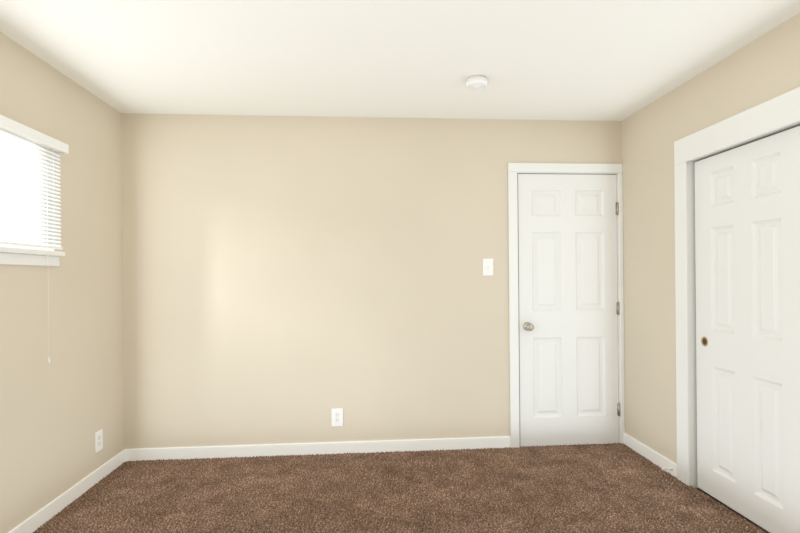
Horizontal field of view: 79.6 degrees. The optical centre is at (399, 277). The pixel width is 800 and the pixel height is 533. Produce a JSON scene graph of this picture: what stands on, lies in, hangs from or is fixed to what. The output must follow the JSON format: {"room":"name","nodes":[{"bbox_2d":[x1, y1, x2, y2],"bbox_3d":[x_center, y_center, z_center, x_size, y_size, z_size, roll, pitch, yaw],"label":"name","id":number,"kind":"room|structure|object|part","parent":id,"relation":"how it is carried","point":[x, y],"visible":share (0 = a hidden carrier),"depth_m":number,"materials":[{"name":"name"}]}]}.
{"room":"empty bedroom","nodes":[
{"label":"empty bedroom","id":0,"kind":"room"},
{"bbox_2d":[0,32,124,532],"bbox_3d":[-1.840,0.076,1.251,0.120,2.440,4.203,0,0,-4],"label":"wall","id":1,"kind":"structure","parent":0,"point":[62,407],"depth_m":2.70,"materials":[{"name":"beige paint"}]},
{"bbox_2d":[0,134,40,249],"bbox_3d":[-1.942,-0.426,2.160,0.042,0.575,0.890,0,0,-4],"label":"window","id":2,"kind":"structure","parent":1,"relation":"in","point":[2,245],"depth_m":2.50,"materials":[{"name":"white plastic"}]},
{"bbox_2d":[0,126,62,249],"bbox_3d":[-1.829,-0.433,2.164,0.028,0.563,0.937,0,0,-4],"label":"window blinds","id":3,"kind":"object","parent":2,"relation":"attached to","point":[23,225],"visible":0.92,"depth_m":2.38,"materials":[{"name":"white plastic"}]},
{"bbox_2d":[0,246,64,265],"bbox_3d":[-1.884,-0.099,2.164,0.152,0.080,0.954,0,0,-4],"label":"window sill","id":4,"kind":"structure","parent":1,"relation":"attached to","point":[18,256],"depth_m":2.38,"materials":[{"name":"white paint"}]},
{"bbox_2d":[0,114,68,153],"bbox_3d":[-1.824,-0.705,2.169,0.060,0.051,0.962,0,0,-4],"label":"window valance","id":5,"kind":"object","parent":1,"relation":"attached to","point":[23,130],"visible":0.9,"depth_m":2.37,"materials":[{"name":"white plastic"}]},
{"bbox_2d":[47,184,49,362],"bbox_3d":[-1.826,-0.119,2.489,0.013,1.130,0.013,0,0,-4],"label":"blind cord","id":6,"kind":"object","parent":5,"relation":"hanging from","point":[48,360],"visible":0.9,"depth_m":2.49,"materials":[{"name":"white plastic"}]},
{"bbox_2d":[8,449,127,532],"bbox_3d":[-1.767,1.246,1.316,0.016,0.098,4.083,0,0,-4],"label":"baseboard","id":7,"kind":"structure","parent":1,"relation":"attached to","point":[40,517],"depth_m":2.70,"materials":[{"name":"white paint"}]},
{"bbox_2d":[95,429,102,452],"bbox_3d":[-1.898,1.032,3.026,0.007,0.128,0.082,0,0,-4],"label":"electrical outlet","id":8,"kind":"object","parent":1,"relation":"attached to","point":[98,440],"visible":1,"depth_m":3.02,"materials":[{"name":"white plastic"}]},
{"bbox_2d":[122,113,621,448],"bbox_3d":[-0.132,0.061,3.543,3.860,2.440,0.120,0,0,-4],"label":"wall","id":9,"kind":"structure","parent":0,"point":[291,279],"depth_m":3.45,"materials":[{"name":"beige paint"}]},
{"bbox_2d":[128,436,510,461],"bbox_3d":[-0.539,1.236,3.444,2.715,0.098,0.016,0,0,-4],"label":"baseboard","id":10,"kind":"structure","parent":9,"relation":"attached to","point":[140,454],"depth_m":3.44,"materials":[{"name":"white paint"}]},
{"bbox_2d":[331,408,342,425],"bbox_3d":[-0.452,1.009,3.455,0.082,0.128,0.007,0,0,-4],"label":"electrical outlet","id":11,"kind":"object","parent":9,"relation":"attached to","point":[337,416],"visible":1,"depth_m":3.45,"materials":[{"name":"white plastic"}]},
{"bbox_2d":[483,259,492,275],"bbox_3d":[0.649,-0.074,3.531,0.078,0.125,0.018,0,0,-4],"label":"light switch","id":12,"kind":"object","parent":9,"relation":"attached to","point":[487,267],"visible":1,"depth_m":3.53,"materials":[{"name":"white plastic"}]},
{"bbox_2d":[508,163,624,447],"bbox_3d":[1.238,0.211,3.634,0.875,2.116,0.137,0,0,-4],"label":"door frame","id":13,"kind":"structure","parent":9,"relation":"attached to","point":[514,169],"depth_m":3.55,"materials":[{"name":"white paint"}]},
{"bbox_2d":[518,174,619,446],"bbox_3d":[1.266,0.244,3.569,0.766,2.025,0.106,0,0,-4],"label":"entry door","id":14,"kind":"structure","parent":9,"relation":"in","point":[568,304],"depth_m":3.59,"materials":[{"name":"white paint"}]},
{"bbox_3d":[0.950,0.367,3.528,0.066,0.066,0.070,0,0,-4],"label":"knob","id":15,"kind":"part","parent":14,"relation":"part of","materials":[{"name":"silver metal"}]},
{"bbox_2d":[0,0,799,120],"bbox_3d":[0.357,-1.223,2.039,4.640,0.120,5.453,0,0,-4],"label":"ceiling","id":16,"kind":"structure","parent":0,"point":[602,60],"depth_m":2.46,"materials":[{"name":"white paint"}]},
{"bbox_2d":[466,75,487,89],"bbox_3d":[0.451,-1.138,2.821,0.126,0.052,0.126,0,0,-4],"label":"smoke detector","id":17,"kind":"object","parent":16,"relation":"attached to","point":[476,82],"visible":1,"depth_m":2.78,"materials":[{"name":"white plastic"}]},
{"bbox_2d":[33,443,769,532],"bbox_3d":[0.379,1.313,2.039,4.640,0.128,5.453,0,0,-4],"label":"floor","id":18,"kind":"structure","parent":0,"point":[604,488],"depth_m":2.77,"materials":[{"name":"brown carpet"}]},
{"bbox_2d":[621,12,799,463],"bbox_3d":[1.890,0.043,1.523,0.120,2.440,4.203,0,0,-4],"label":"wall","id":19,"kind":"structure","parent":0,"point":[765,67],"depth_m":3.14,"materials":[{"name":"beige paint"}]},
{"bbox_2d":[624,433,676,476],"bbox_3d":[1.704,1.216,3.297,0.013,0.098,0.635,0,0,-4],"label":"baseboard","id":20,"kind":"structure","parent":19,"relation":"attached to","point":[658,459],"depth_m":3.25,"materials":[{"name":"white paint"}]},
{"bbox_2d":[674,87,799,532],"bbox_3d":[1.837,0.211,2.149,0.137,2.105,1.672,0,0,-4],"label":"closet door","id":21,"kind":"structure","parent":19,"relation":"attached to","point":[692,324],"depth_m":2.50,"materials":[{"name":"white paint"}]},
{"bbox_3d":[1.769,0.375,2.789,0.003,0.057,0.057,0,0,-4],"label":"closet door pull","id":22,"kind":"part","parent":21,"relation":"part of","materials":[{"name":"brown metal"}]}
]}

